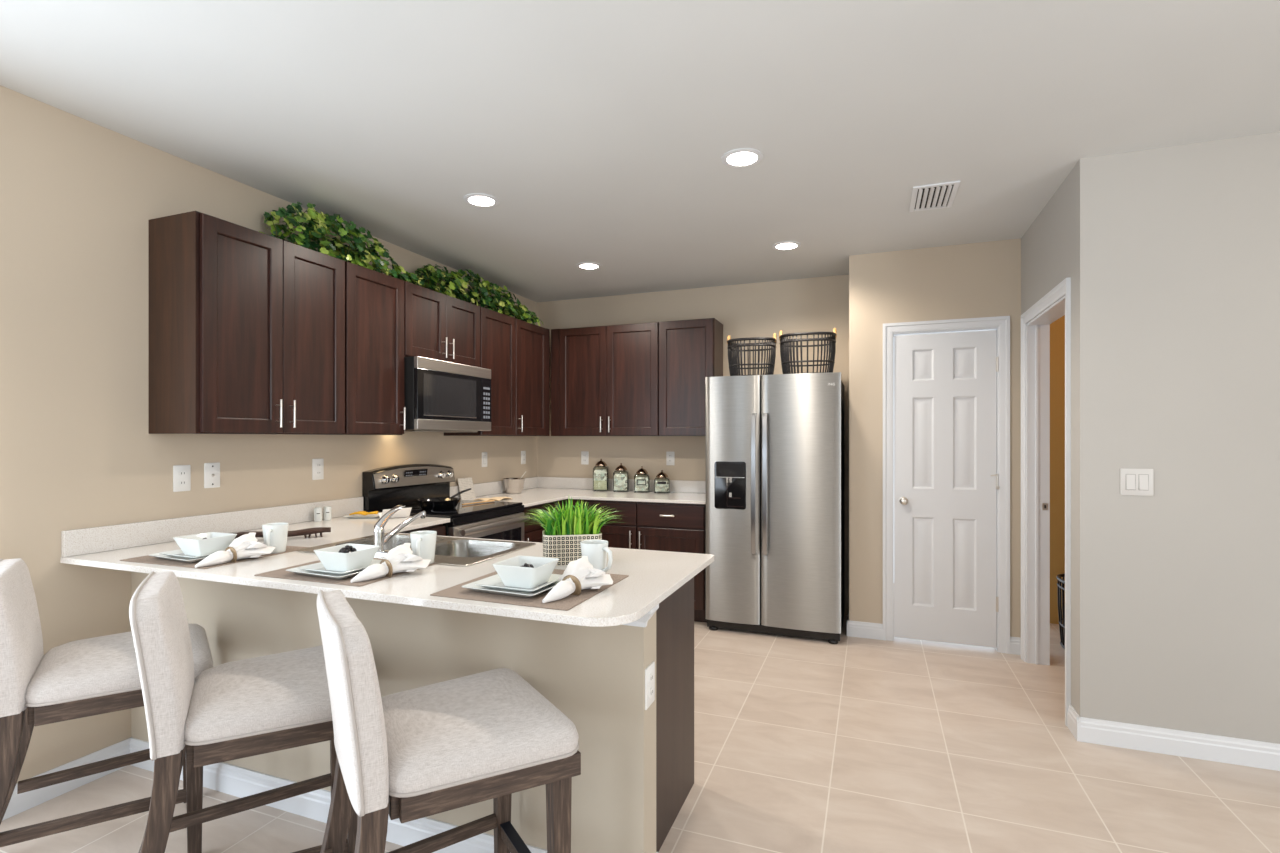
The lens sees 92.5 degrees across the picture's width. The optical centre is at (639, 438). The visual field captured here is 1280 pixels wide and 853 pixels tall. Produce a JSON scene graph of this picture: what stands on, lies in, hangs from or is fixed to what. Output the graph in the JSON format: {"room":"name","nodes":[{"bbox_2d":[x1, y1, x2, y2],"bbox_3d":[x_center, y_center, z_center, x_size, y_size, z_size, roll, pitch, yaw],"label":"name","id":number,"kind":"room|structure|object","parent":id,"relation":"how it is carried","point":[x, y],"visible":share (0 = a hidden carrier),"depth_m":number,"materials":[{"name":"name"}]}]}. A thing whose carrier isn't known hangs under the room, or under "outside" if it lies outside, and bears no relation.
{"room":"kitchen","nodes":[
{"label":"kitchen","id":0,"kind":"room"},
{"bbox_2d":[0,85,536,783],"bbox_3d":[-2.394,0.050,2.011,0.120,2.605,8.059,0,0,21],"label":"wall","id":1,"kind":"structure","parent":0,"point":[79,197],"depth_m":2.44,"materials":[{"name":"beige paint"}]},
{"bbox_2d":[2,737,131,820],"bbox_3d":[-2.228,1.300,2.256,0.015,0.105,0.635,0,0,21],"label":"baseboard","id":2,"kind":"structure","parent":1,"relation":"attached to","point":[21,802],"depth_m":2.33,"materials":[{"name":"white paint"}]},
{"bbox_2d":[173,465,190,491],"bbox_3d":[-2.049,0.178,2.741,0.011,0.117,0.072,0,0,21],"label":"wall outlet","id":3,"kind":"object","parent":1,"relation":"attached to","point":[181,473],"visible":1,"depth_m":2.73,"materials":[{"name":"white plastic"}]},
{"bbox_2d":[204,463,219,487],"bbox_3d":[-1.998,0.172,2.865,0.014,0.117,0.072,0,0,21],"label":"wall jack","id":4,"kind":"object","parent":1,"relation":"attached to","point":[211,470],"visible":1,"depth_m":2.86,"materials":[{"name":"white plastic"}]},
{"bbox_2d":[61,497,362,556],"bbox_3d":[-1.938,0.402,3.015,0.019,0.100,1.464,0,0,21],"label":"backsplash","id":5,"kind":"structure","parent":1,"relation":"attached to","point":[82,541],"depth_m":2.74,"materials":[{"name":"beige stone"}]},
{"bbox_2d":[149,211,344,434],"bbox_3d":[-1.802,-0.477,2.903,0.353,0.914,0.748,0,0,21],"label":"upper cabinet","id":6,"kind":"object","parent":1,"relation":"attached to","point":[247,326],"visible":1,"depth_m":2.67,"materials":[{"name":"brown wood"}]},
{"bbox_2d":[312,459,323,479],"bbox_3d":[-1.794,0.171,3.413,0.011,0.117,0.072,0,0,21],"label":"wall outlet","id":7,"kind":"object","parent":1,"relation":"attached to","point":[317,464],"visible":1,"depth_m":3.40,"materials":[{"name":"white plastic"}]},
{"bbox_2d":[343,261,405,434],"bbox_3d":[-1.592,-0.477,3.456,0.353,0.914,0.434,0,0,21],"label":"upper cabinet","id":8,"kind":"object","parent":1,"relation":"attached to","point":[374,300],"visible":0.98,"depth_m":3.39,"materials":[{"name":"brown wood"}]},
{"bbox_2d":[259,202,423,285],"bbox_3d":[-1.615,-1.072,3.393,0.302,0.274,0.949,0,0,21],"label":"ivy plant","id":9,"kind":"object","parent":8,"relation":"on","point":[357,252],"visible":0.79,"depth_m":3.24,"materials":[{"name":"green plant"}]},
{"bbox_2d":[404,281,479,366],"bbox_3d":[-1.383,-0.710,4.006,0.353,0.448,0.742,0,0,21],"label":"upper cabinet","id":10,"kind":"object","parent":1,"relation":"attached to","point":[438,326],"visible":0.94,"depth_m":3.90,"materials":[{"name":"brown wood"}]},
{"bbox_2d":[404,356,490,431],"bbox_3d":[-1.357,-0.262,4.002,0.404,0.439,0.742,0,0,21],"label":"microwave","id":11,"kind":"object","parent":10,"relation":"attached to","point":[440,396],"visible":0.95,"depth_m":3.83,"materials":[{"name":"black"}]},
{"bbox_2d":[482,452,486,466],"bbox_3d":[-1.235,0.168,4.877,0.011,0.117,0.072,0,0,21],"label":"wall switch","id":12,"kind":"object","parent":1,"relation":"attached to","point":[484,454],"visible":1,"depth_m":4.87,"materials":[{"name":"white plastic"}]},
{"bbox_2d":[444,306,549,435],"bbox_3d":[-1.074,-0.477,4.818,0.353,0.914,0.995,0,0,21],"label":"upper cabinet","id":13,"kind":"object","parent":1,"relation":"attached to","point":[516,352],"visible":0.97,"depth_m":4.71,"materials":[{"name":"brown wood"}]},
{"bbox_2d":[410,264,542,325],"bbox_3d":[-1.173,-1.074,4.558,0.314,0.285,1.346,0,0,21],"label":"ivy plant","id":14,"kind":"object","parent":13,"relation":"on","point":[454,288],"visible":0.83,"depth_m":4.39,"materials":[{"name":"green plant"}]},
{"bbox_2d":[521,451,525,463],"bbox_3d":[-1.031,0.168,5.420,0.011,0.117,0.072,0,0,21],"label":"wall outlet","id":15,"kind":"object","parent":1,"relation":"attached to","point":[523,453],"visible":1,"depth_m":5.42,"materials":[{"name":"white plastic"}]},
{"bbox_2d":[131,572,655,852],"bbox_3d":[-1.037,0.914,2.202,2.282,0.878,0.110,0,0,21],"label":"wall","id":16,"kind":"structure","parent":0,"point":[595,676],"depth_m":1.89,"materials":[{"name":"beige paint"}]},
{"bbox_2d":[130,738,657,852],"bbox_3d":[-1.032,1.300,2.192,2.297,0.105,0.125,0,0,21],"label":"baseboard","id":17,"kind":"structure","parent":16,"relation":"attached to","point":[230,779],"depth_m":2.19,"materials":[{"name":"white paint"}]},
{"bbox_2d":[623,604,658,626],"bbox_3d":[-0.020,0.506,1.757,0.134,0.060,0.068,0,0,21],"label":"trim","id":18,"kind":"structure","parent":16,"relation":"attached to","point":[642,622],"depth_m":1.74,"materials":[{"name":"white paint"}]},
{"bbox_2d":[645,661,654,709],"bbox_3d":[0.029,0.720,1.786,0.011,0.117,0.072,0,0,21],"label":"wall outlet","id":19,"kind":"object","parent":16,"relation":"attached to","point":[650,670],"visible":1,"depth_m":1.77,"materials":[{"name":"white plastic"}]},
{"bbox_2d":[649,673,653,683],"bbox_3d":[0.033,0.699,1.785,0.002,0.027,0.033,0,0,21],"label":"receptacle","id":20,"kind":"object","parent":19,"relation":"attached to","point":[651,675],"depth_m":1.78,"materials":[{"name":"grey plastic"}]},
{"bbox_2d":[649,687,653,697],"bbox_3d":[0.033,0.741,1.785,0.002,0.027,0.033,0,0,21],"label":"receptacle","id":21,"kind":"object","parent":19,"relation":"attached to","point":[651,689],"depth_m":1.78,"materials":[{"name":"grey plastic"}]},
{"bbox_2d":[542,530,601,565],"bbox_3d":[-0.251,0.398,2.256,0.237,0.108,0.215,0,0,21],"label":"pot","id":22,"kind":"object","parent":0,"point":[564,545],"depth_m":2.18,"materials":[{"name":"beige ceramic"}]},
{"bbox_2d":[0,0,1279,301],"bbox_3d":[0.923,-1.303,1.281,6.900,0.100,9.350,0,0,21],"label":"ceiling","id":23,"kind":"structure","parent":0,"point":[600,131],"depth_m":2.33,"materials":[{"name":"white paint"}]},
{"bbox_2d":[463,193,498,206],"bbox_3d":[-0.833,-1.249,3.219,0.184,0.008,0.184,0,0,21],"label":"recessed light","id":24,"kind":"object","parent":23,"relation":"in","point":[474,199],"visible":1,"depth_m":3.21,"materials":[{"name":"white paint"}]},
{"bbox_2d":[576,262,601,269],"bbox_3d":[-0.371,-1.249,4.441,0.184,0.008,0.184,0,0,21],"label":"recessed light","id":25,"kind":"object","parent":23,"relation":"in","point":[584,265],"visible":1,"depth_m":4.42,"materials":[{"name":"white paint"}]},
{"bbox_2d":[721,148,762,167],"bbox_3d":[0.456,-1.249,2.732,0.184,0.008,0.184,0,0,21],"label":"recessed light","id":26,"kind":"object","parent":23,"relation":"in","point":[741,157],"visible":1,"depth_m":2.72,"materials":[{"name":"white paint"}]},
{"bbox_2d":[772,241,800,249],"bbox_3d":[0.951,-1.249,3.976,0.184,0.008,0.184,0,0,21],"label":"recessed light","id":27,"kind":"object","parent":23,"relation":"in","point":[785,245],"visible":1,"depth_m":3.96,"materials":[{"name":"white paint"}]},
{"bbox_2d":[909,181,959,211],"bbox_3d":[1.519,-1.247,3.172,0.210,0.012,0.350,0,0,21],"label":"ceiling vent","id":28,"kind":"object","parent":23,"relation":"in","point":[940,195],"visible":1,"depth_m":3.15,"materials":[{"name":"white metal"}]},
{"bbox_2d":[0,615,1279,852],"bbox_3d":[0.923,1.402,1.281,6.900,0.100,9.350,0,0,21],"label":"floor","id":29,"kind":"structure","parent":0,"point":[854,744],"depth_m":2.44,"materials":[{"name":"beige tile"}]},
{"bbox_2d":[0,558,212,852],"bbox_3d":[-1.764,0.869,1.972,0.623,0.966,0.493,0,0,-38],"label":"bar stool","id":30,"kind":"object","parent":29,"relation":"on","point":[76,679],"visible":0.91,"depth_m":1.84,"materials":[{"name":"white fabric"}]},
{"bbox_2d":[129,571,357,852],"bbox_3d":[-1.127,0.869,1.755,0.623,0.966,0.493,0,0,-33],"label":"bar stool","id":31,"kind":"object","parent":29,"relation":"on","point":[234,710],"visible":0.84,"depth_m":1.60,"materials":[{"name":"white fabric"}]},
{"bbox_2d":[398,524,444,535],"bbox_3d":[-1.466,0.913,3.348,0.665,0.877,0.497,0,0,21],"label":"base cabinet","id":32,"kind":"object","parent":29,"relation":"on","point":[440,529],"visible":0.02,"depth_m":3.39,"materials":[{"name":"brown wood"}]},
{"bbox_2d":[363,464,529,540],"bbox_3d":[-1.207,0.761,3.934,0.728,1.182,0.764,0,0,21],"label":"electric range","id":33,"kind":"object","parent":29,"relation":"on","point":[388,487],"visible":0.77,"depth_m":3.88,"materials":[{"name":"black metal"}]},
{"bbox_2d":[417,488,470,509],"bbox_3d":[-1.204,0.391,3.960,0.266,0.091,0.555,0,0,21],"label":"frying pan","id":34,"kind":"object","parent":33,"relation":"on","point":[434,503],"visible":1,"depth_m":3.75,"materials":[{"name":"black metal"}]},
{"bbox_2d":[366,500,522,517],"bbox_3d":[-1.230,0.446,3.943,0.625,0.016,0.764,0,0,21],"label":"cooktop","id":35,"kind":"object","parent":33,"relation":"in","point":[477,510],"depth_m":3.82,"materials":[{"name":"black glass"}]},
{"bbox_2d":[317,590,580,852],"bbox_3d":[-0.524,0.869,1.534,0.623,0.966,0.493,0,0,-33],"label":"bar stool","id":36,"kind":"object","parent":29,"relation":"on","point":[421,752],"visible":1,"depth_m":1.41,"materials":[{"name":"fabric"}]},
{"bbox_2d":[524,500,561,542],"bbox_3d":[-0.982,0.913,4.622,0.665,0.877,0.660,0,0,21],"label":"base cabinet","id":37,"kind":"object","parent":29,"relation":"on","point":[532,533],"visible":0.19,"depth_m":4.40,"materials":[{"name":"brown wood"}]},
{"bbox_2d":[450,477,705,506],"bbox_3d":[-0.350,0.413,4.721,1.774,0.122,1.298,0,0,21],"label":"countertop","id":38,"kind":"structure","parent":37,"relation":"on","point":[536,490],"depth_m":5.03,"materials":[{"name":"beige stone"}]},
{"bbox_2d":[457,477,475,499],"bbox_3d":[-1.302,0.374,4.597,0.039,0.155,0.170,0,0,21],"label":"card","id":39,"kind":"object","parent":38,"relation":"on","point":[464,483],"visible":1,"depth_m":4.59,"materials":[{"name":"beige paper"}]},
{"bbox_2d":[475,497,511,500],"bbox_3d":[-1.075,0.441,4.468,0.150,0.022,0.240,0,0,41],"label":"dish towel","id":40,"kind":"object","parent":38,"relation":"on","point":[492,498],"visible":0.96,"depth_m":4.45,"materials":[{"name":"beige fabric"}]},
{"bbox_2d":[503,478,524,493],"bbox_3d":[-1.040,0.391,5.054,0.184,0.122,0.183,0,0,21],"label":"metal pot","id":41,"kind":"object","parent":38,"relation":"on","point":[511,485],"visible":0.99,"depth_m":4.99,"materials":[{"name":"beige metal"}]},
{"bbox_2d":[593,459,608,490],"bbox_3d":[-0.337,0.313,5.300,0.126,0.277,0.126,0,0,5],"label":"glass canister","id":42,"kind":"object","parent":38,"relation":"on","point":[600,476],"visible":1,"depth_m":5.25,"materials":[{"name":"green glass"}]},
{"bbox_2d":[613,463,628,491],"bbox_3d":[-0.161,0.331,5.233,0.126,0.242,0.126,0,0,5],"label":"glass canister","id":43,"kind":"object","parent":38,"relation":"on","point":[620,480],"visible":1,"depth_m":5.18,"materials":[{"name":"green glass"}]},
{"bbox_2d":[634,466,649,492],"bbox_3d":[0.017,0.343,5.165,0.126,0.217,0.128,0,0,5],"label":"glass canister","id":44,"kind":"object","parent":38,"relation":"on","point":[641,484],"visible":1,"depth_m":5.11,"materials":[{"name":"grey"}]},
{"bbox_2d":[654,470,669,492],"bbox_3d":[0.184,0.357,5.102,0.126,0.190,0.128,0,0,5],"label":"glass canister","id":45,"kind":"object","parent":38,"relation":"on","point":[660,486],"visible":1,"depth_m":5.05,"materials":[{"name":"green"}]},
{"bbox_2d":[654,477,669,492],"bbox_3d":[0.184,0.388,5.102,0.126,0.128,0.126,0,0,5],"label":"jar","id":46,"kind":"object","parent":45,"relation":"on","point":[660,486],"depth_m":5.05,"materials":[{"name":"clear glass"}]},
{"bbox_2d":[569,499,636,548],"bbox_3d":[-0.189,0.913,4.991,0.575,0.877,0.680,0,0,21],"label":"base cabinet","id":47,"kind":"object","parent":29,"relation":"on","point":[618,534],"visible":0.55,"depth_m":4.66,"materials":[{"name":"brown wood"}]},
{"bbox_2d":[637,502,706,622],"bbox_3d":[0.326,0.913,4.795,0.525,0.877,0.680,0,0,21],"label":"base cabinet","id":48,"kind":"object","parent":29,"relation":"on","point":[673,527],"visible":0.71,"depth_m":4.50,"materials":[{"name":"brown wood"}]},
{"bbox_2d":[656,577,693,851],"bbox_3d":[-0.602,0.913,2.423,1.538,0.877,0.610,0,0,21],"label":"base cabinet","id":49,"kind":"object","parent":29,"relation":"on","point":[675,613],"visible":0.03,"depth_m":2.16,"materials":[{"name":"brown wood"}]},
{"bbox_2d":[60,497,713,626],"bbox_3d":[-0.863,0.413,2.605,2.320,0.122,1.467,0,0,21],"label":"countertop","id":50,"kind":"structure","parent":49,"relation":"on","point":[654,575],"depth_m":2.21,"materials":[{"name":"beige stone"}]},
{"bbox_2d":[120,546,308,568],"bbox_3d":[-1.644,0.451,2.395,0.445,0.002,0.435,0,0,19],"label":"placemat","id":51,"kind":"object","parent":50,"relation":"on","point":[147,559],"visible":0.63,"depth_m":2.25,"materials":[{"name":"brown fabric"}]},
{"bbox_2d":[149,553,205,562],"bbox_3d":[-1.663,0.441,2.335,0.252,0.018,0.252,0,0,25],"label":"dinner plate","id":52,"kind":"object","parent":51,"relation":"on","point":[157,555],"visible":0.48,"depth_m":2.24,"materials":[{"name":"white ceramic"}]},
{"bbox_2d":[159,549,210,558],"bbox_3d":[-1.658,0.432,2.327,0.206,0.016,0.206,0,0,23],"label":"salad plate","id":53,"kind":"object","parent":52,"relation":"on","point":[175,553],"visible":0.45,"depth_m":2.26,"materials":[{"name":"white ceramic"}]},
{"bbox_2d":[173,532,236,555],"bbox_3d":[-1.641,0.401,2.314,0.148,0.067,0.148,0,0,22],"label":"square bowl","id":54,"kind":"object","parent":53,"relation":"on","point":[192,545],"visible":0.91,"depth_m":2.28,"materials":[{"name":"white ceramic"}]},
{"bbox_2d":[195,532,275,567],"bbox_3d":[-1.464,0.403,2.256,0.166,0.093,0.263,0,0,0],"label":"linen napkin","id":55,"kind":"object","parent":51,"relation":"on","point":[246,545],"visible":0.95,"depth_m":2.25,"materials":[{"name":"white fabric"}]},
{"bbox_2d":[225,547,236,561],"bbox_3d":[-1.492,0.427,2.231,0.074,0.067,0.005,0,0,23],"label":"napkin ring","id":56,"kind":"object","parent":55,"relation":"attached to","point":[232,549],"visible":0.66,"depth_m":2.22,"materials":[{"name":"brown metal"}]},
{"bbox_2d":[262,523,288,553],"bbox_3d":[-1.434,0.394,2.413,0.092,0.110,0.115,0,0,-41],"label":"coffee mug","id":57,"kind":"object","parent":51,"relation":"on","point":[274,534],"visible":0.84,"depth_m":2.39,"materials":[{"name":"white ceramic"}]},
{"bbox_2d":[233,527,330,538],"bbox_3d":[-1.604,0.432,2.754,0.380,0.039,0.112,0,0,-27],"label":"wooden tray","id":58,"kind":"object","parent":50,"relation":"on","point":[308,531],"visible":0.62,"depth_m":2.76,"materials":[{"name":"brown wood"}]},
{"bbox_2d":[314,507,321,521],"bbox_3d":[-1.757,0.414,3.342,0.042,0.076,0.041,0,0,21],"label":"shaker","id":59,"kind":"object","parent":50,"relation":"on","point":[317,510],"visible":1,"depth_m":3.33,"materials":[{"name":"white ceramic"}]},
{"bbox_2d":[323,506,331,519],"bbox_3d":[-1.733,0.414,3.395,0.042,0.076,0.041,0,0,21],"label":"shaker","id":60,"kind":"object","parent":50,"relation":"on","point":[327,510],"visible":1,"depth_m":3.38,"materials":[{"name":"white ceramic"}]},
{"bbox_2d":[254,558,434,586],"bbox_3d":[-0.989,0.451,2.146,0.445,0.002,0.435,0,0,20],"label":"placemat","id":61,"kind":"object","parent":50,"relation":"on","point":[282,573],"visible":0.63,"depth_m":1.98,"materials":[{"name":"brown fabric"}]},
{"bbox_2d":[286,559,375,579],"bbox_3d":[-1.003,0.441,2.075,0.252,0.018,0.252,0,0,24],"label":"dinner plate","id":62,"kind":"object","parent":61,"relation":"on","point":[293,570],"visible":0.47,"depth_m":1.98,"materials":[{"name":"white ceramic"}]},
{"bbox_2d":[297,559,381,574],"bbox_3d":[-0.998,0.432,2.066,0.206,0.016,0.206,0,0,22],"label":"salad plate","id":63,"kind":"object","parent":62,"relation":"on","point":[318,567],"visible":0.44,"depth_m":2.02,"materials":[{"name":"white ceramic"}]},
{"bbox_2d":[314,543,379,571],"bbox_3d":[-0.981,0.401,2.054,0.148,0.067,0.148,0,0,21],"label":"square bowl","id":64,"kind":"object","parent":63,"relation":"on","point":[329,557],"visible":0.96,"depth_m":2.01,"materials":[{"name":"white ceramic"}]},
{"bbox_2d":[338,545,356,552],"bbox_3d":[-0.981,0.390,2.054,0.091,0.065,0.090,0,0,21],"label":"berries","id":65,"kind":"object","parent":64,"relation":"in","point":[347,549],"visible":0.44,"depth_m":2.04,"materials":[{"name":"black food"}]},
{"bbox_2d":[350,543,430,582],"bbox_3d":[-0.798,0.403,2.019,0.166,0.093,0.263,0,0,10],"label":"linen napkin","id":66,"kind":"object","parent":61,"relation":"on","point":[401,558],"visible":0.95,"depth_m":2.02,"materials":[{"name":"white fabric"}]},
{"bbox_2d":[380,559,392,577],"bbox_3d":[-0.830,0.427,1.999,0.074,0.067,0.005,0,0,33],"label":"napkin ring","id":67,"kind":"object","parent":66,"relation":"attached to","point":[390,572],"visible":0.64,"depth_m":1.99,"materials":[{"name":"beige wood"}]},
{"bbox_2d":[410,531,436,563],"bbox_3d":[-0.773,0.394,2.196,0.092,0.110,0.115,0,0,-36],"label":"coffee mug","id":68,"kind":"object","parent":61,"relation":"on","point":[423,543],"visible":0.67,"depth_m":2.17,"materials":[{"name":"white ceramic"}]},
{"bbox_2d":[343,514,378,517],"bbox_3d":[-1.581,0.446,3.516,0.202,0.012,0.132,0,0,1],"label":"plate","id":69,"kind":"object","parent":50,"relation":"on","point":[354,515],"visible":0.65,"depth_m":3.51,"materials":[{"name":"white ceramic"}]},
{"bbox_2d":[349,511,377,514],"bbox_3d":[-1.586,0.429,3.518,0.140,0.020,0.060,0,0,1],"label":"napkin","id":70,"kind":"object","parent":69,"relation":"on","point":[358,512],"visible":1,"depth_m":3.49,"materials":[{"name":"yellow fabric"}]},
{"bbox_2d":[378,508,411,517],"bbox_3d":[-1.390,0.423,3.472,0.160,0.058,0.085,0,0,-41],"label":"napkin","id":71,"kind":"object","parent":50,"relation":"on","point":[403,512],"visible":0.67,"depth_m":3.47,"materials":[{"name":"white fabric"}]},
{"bbox_2d":[373,505,425,554],"bbox_3d":[-0.975,0.359,2.495,0.200,0.175,0.287,0,0,21],"label":"faucet","id":72,"kind":"object","parent":50,"relation":"on","point":[380,540],"visible":0.76,"depth_m":2.41,"materials":[{"name":"silver metal"}]},
{"bbox_2d":[297,533,535,566],"bbox_3d":[-0.906,0.528,2.527,0.825,0.164,0.490,0,0,21],"label":"sink","id":73,"kind":"object","parent":50,"relation":"in","point":[453,551],"visible":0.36,"depth_m":2.65,"materials":[{"name":"silver metal"}]},
{"bbox_2d":[430,569,628,610],"bbox_3d":[-0.321,0.451,1.887,0.445,0.002,0.435,0,0,21],"label":"placemat","id":74,"kind":"object","parent":50,"relation":"on","point":[567,603],"visible":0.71,"depth_m":1.74,"materials":[{"name":"beige fabric"}]},
{"bbox_2d":[462,574,559,597],"bbox_3d":[-0.360,0.441,1.852,0.252,0.018,0.252,0,0,24],"label":"dinner plate","id":75,"kind":"object","parent":74,"relation":"on","point":[471,586],"visible":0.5,"depth_m":1.77,"materials":[{"name":"white ceramic"}]},
{"bbox_2d":[474,574,560,592],"bbox_3d":[-0.355,0.432,1.843,0.206,0.016,0.206,0,0,22],"label":"salad plate","id":76,"kind":"object","parent":75,"relation":"on","point":[495,582],"visible":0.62,"depth_m":1.81,"materials":[{"name":"white ceramic"}]},
{"bbox_2d":[492,555,558,588],"bbox_3d":[-0.340,0.401,1.832,0.148,0.067,0.148,0,0,21],"label":"square bowl","id":77,"kind":"object","parent":76,"relation":"on","point":[509,571],"visible":1,"depth_m":1.79,"materials":[{"name":"white ceramic"}]},
{"bbox_2d":[542,556,612,602],"bbox_3d":[-0.168,0.403,1.788,0.166,0.093,0.263,0,0,8],"label":"linen napkin","id":78,"kind":"object","parent":74,"relation":"on","point":[581,568],"visible":0.93,"depth_m":1.79,"materials":[{"name":"white fabric"}]},
{"bbox_2d":[562,575,581,594],"bbox_3d":[-0.199,0.427,1.767,0.074,0.067,0.005,0,0,31],"label":"napkin ring","id":79,"kind":"object","parent":78,"relation":"attached to","point":[575,580],"visible":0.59,"depth_m":1.76,"materials":[{"name":"beige wood"}]},
{"bbox_2d":[580,540,612,571],"bbox_3d":[-0.138,0.394,2.004,0.115,0.110,0.093,0,0,8],"label":"coffee mug","id":80,"kind":"object","parent":74,"relation":"on","point":[596,551],"visible":0.6,"depth_m":1.97,"materials":[{"name":"white ceramic"}]},
{"bbox_2d":[524,496,623,565],"bbox_3d":[-0.243,0.331,2.255,0.411,0.243,0.330,0,0,-10],"label":"potted grass","id":81,"kind":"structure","parent":50,"relation":"on","point":[563,534],"depth_m":2.20,"materials":[{"name":"beige"}]},
{"bbox_2d":[706,372,843,643],"bbox_3d":[0.999,0.460,4.458,0.910,1.785,0.765,0,0,21],"label":"refrigerator","id":82,"kind":"object","parent":29,"relation":"on","point":[775,443],"visible":1,"depth_m":4.14,"materials":[{"name":"silver metal"}]},
{"bbox_2d":[727,333,776,375],"bbox_3d":[0.814,-0.598,4.462,0.359,0.325,0.285,0,0,16],"label":"wire basket","id":83,"kind":"object","parent":82,"relation":"on","point":[735,350],"visible":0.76,"depth_m":4.37,"materials":[{"name":"black metal"}]},
{"bbox_2d":[779,328,836,373],"bbox_3d":[1.185,-0.605,4.331,0.396,0.339,0.305,0,0,16],"label":"wire basket","id":84,"kind":"object","parent":82,"relation":"on","point":[787,345],"visible":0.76,"depth_m":4.22,"materials":[{"name":"black metal"}]},
{"bbox_2d":[1056,573,1064,648],"bbox_3d":[2.910,1.126,3.879,0.446,0.447,0.427,0,0,21],"label":"wire basket","id":85,"kind":"object","parent":29,"relation":"on","point":[1061,608],"visible":0.18,"depth_m":3.95,"materials":[{"name":"black metal"}]},
{"bbox_2d":[537,274,848,614],"bbox_3d":[0.353,0.050,5.213,2.742,2.605,0.120,0,0,21],"label":"wall","id":86,"kind":"structure","parent":0,"point":[816,304],"depth_m":5.11,"materials":[{"name":"beige paint"}]},
{"bbox_2d":[581,451,588,464],"bbox_3d":[-0.493,0.174,5.467,0.072,0.117,0.011,0,0,21],"label":"wall outlet","id":87,"kind":"object","parent":86,"relation":"attached to","point":[584,454],"visible":1,"depth_m":5.46,"materials":[{"name":"white plastic"}]},
{"bbox_2d":[551,322,658,435],"bbox_3d":[-0.260,-0.477,5.193,0.975,0.914,0.353,0,0,21],"label":"upper cabinet","id":88,"kind":"object","parent":86,"relation":"attached to","point":[605,379],"visible":1,"depth_m":5.05,"materials":[{"name":"brown wood"}]},
{"bbox_2d":[666,452,674,464],"bbox_3d":[0.257,0.169,5.182,0.072,0.117,0.011,0,0,21],"label":"wall outlet","id":89,"kind":"object","parent":86,"relation":"attached to","point":[670,456],"visible":1,"depth_m":5.18,"materials":[{"name":"white plastic"}]},
{"bbox_2d":[659,318,722,435],"bbox_3d":[0.408,-0.477,4.939,0.452,0.914,0.353,0,0,21],"label":"upper cabinet","id":90,"kind":"object","parent":86,"relation":"attached to","point":[690,351],"visible":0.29,"depth_m":4.83,"materials":[{"name":"brown wood"}]},
{"bbox_2d":[849,238,1020,637],"bbox_3d":[2.075,0.050,4.288,1.134,2.605,0.626,0,0,21],"label":"wall","id":91,"kind":"structure","parent":0,"point":[982,279],"depth_m":4.11,"materials":[{"name":"beige paint"}]},
{"bbox_2d":[847,614,1020,654],"bbox_3d":[1.971,1.300,4.198,1.035,0.105,0.415,0,0,21],"label":"baseboard","id":92,"kind":"structure","parent":91,"relation":"attached to","point":[859,629],"depth_m":4.14,"materials":[{"name":"white paint"}]},
{"bbox_2d":[883,316,1009,653],"bbox_3d":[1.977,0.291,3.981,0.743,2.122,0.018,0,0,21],"label":"trim","id":93,"kind":"structure","parent":91,"relation":"attached to","point":[1002,322],"depth_m":3.88,"materials":[{"name":"white paint"}]},
{"bbox_2d":[894,330,998,647],"bbox_3d":[1.975,0.321,3.977,0.626,2.018,0.102,0,0,21],"label":"door","id":94,"kind":"structure","parent":91,"relation":"in","point":[946,478],"depth_m":3.99,"materials":[{"name":"white paint"}]},
{"bbox_2d":[1050,315,1064,623],"bbox_3d":[4.075,0.050,4.121,2.724,2.605,0.100,0,0,21],"label":"wall","id":95,"kind":"structure","parent":0,"point":[1057,328],"depth_m":4.46,"materials":[{"name":"paint"}]},
{"bbox_2d":[1021,155,1110,720],"bbox_3d":[2.233,0.050,3.269,0.115,2.605,1.167,0,0,21],"label":"wall","id":96,"kind":"structure","parent":0,"point":[1070,236],"depth_m":2.73,"materials":[{"name":"beige paint"}]},
{"bbox_2d":[1026,296,1064,664],"bbox_3d":[2.245,0.330,3.297,0.117,2.044,0.821,0,0,21],"label":"trim","id":97,"kind":"structure","parent":96,"relation":"attached to","point":[1038,328],"depth_m":3.66,"materials":[{"name":"white paint"}]},
{"bbox_2d":[1021,277,1070,725],"bbox_3d":[2.181,0.298,3.319,0.018,2.108,0.951,0,0,21],"label":"trim","id":98,"kind":"structure","parent":96,"relation":"attached to","point":[1063,288],"depth_m":2.92,"materials":[{"name":"white paint"}]},
{"bbox_2d":[1067,704,1080,739],"bbox_3d":[1.986,1.300,2.803,0.015,0.105,0.150,0,0,21],"label":"baseboard","id":99,"kind":"structure","parent":96,"relation":"attached to","point":[1071,714],"depth_m":2.80,"materials":[{"name":"white paint"}]},
{"bbox_2d":[1111,132,1279,743],"bbox_3d":[3.373,0.050,2.273,2.724,2.605,0.115,0,0,21],"label":"wall","id":100,"kind":"structure","parent":0,"point":[1195,227],"depth_m":2.60,"materials":[{"name":"beige paint"}]},
{"bbox_2d":[1120,468,1153,495],"bbox_3d":[2.163,0.190,2.665,0.118,0.117,0.011,0,0,21],"label":"wall switch","id":101,"kind":"object","parent":100,"relation":"attached to","point":[1136,482],"visible":1,"depth_m":2.66,"materials":[{"name":"white plastic"}]},
{"bbox_2d":[1076,716,1279,770],"bbox_3d":[3.289,1.300,2.235,2.854,0.105,0.015,0,0,21],"label":"baseboard","id":102,"kind":"structure","parent":100,"relation":"attached to","point":[1230,750],"depth_m":2.60,"materials":[{"name":"white paint"}]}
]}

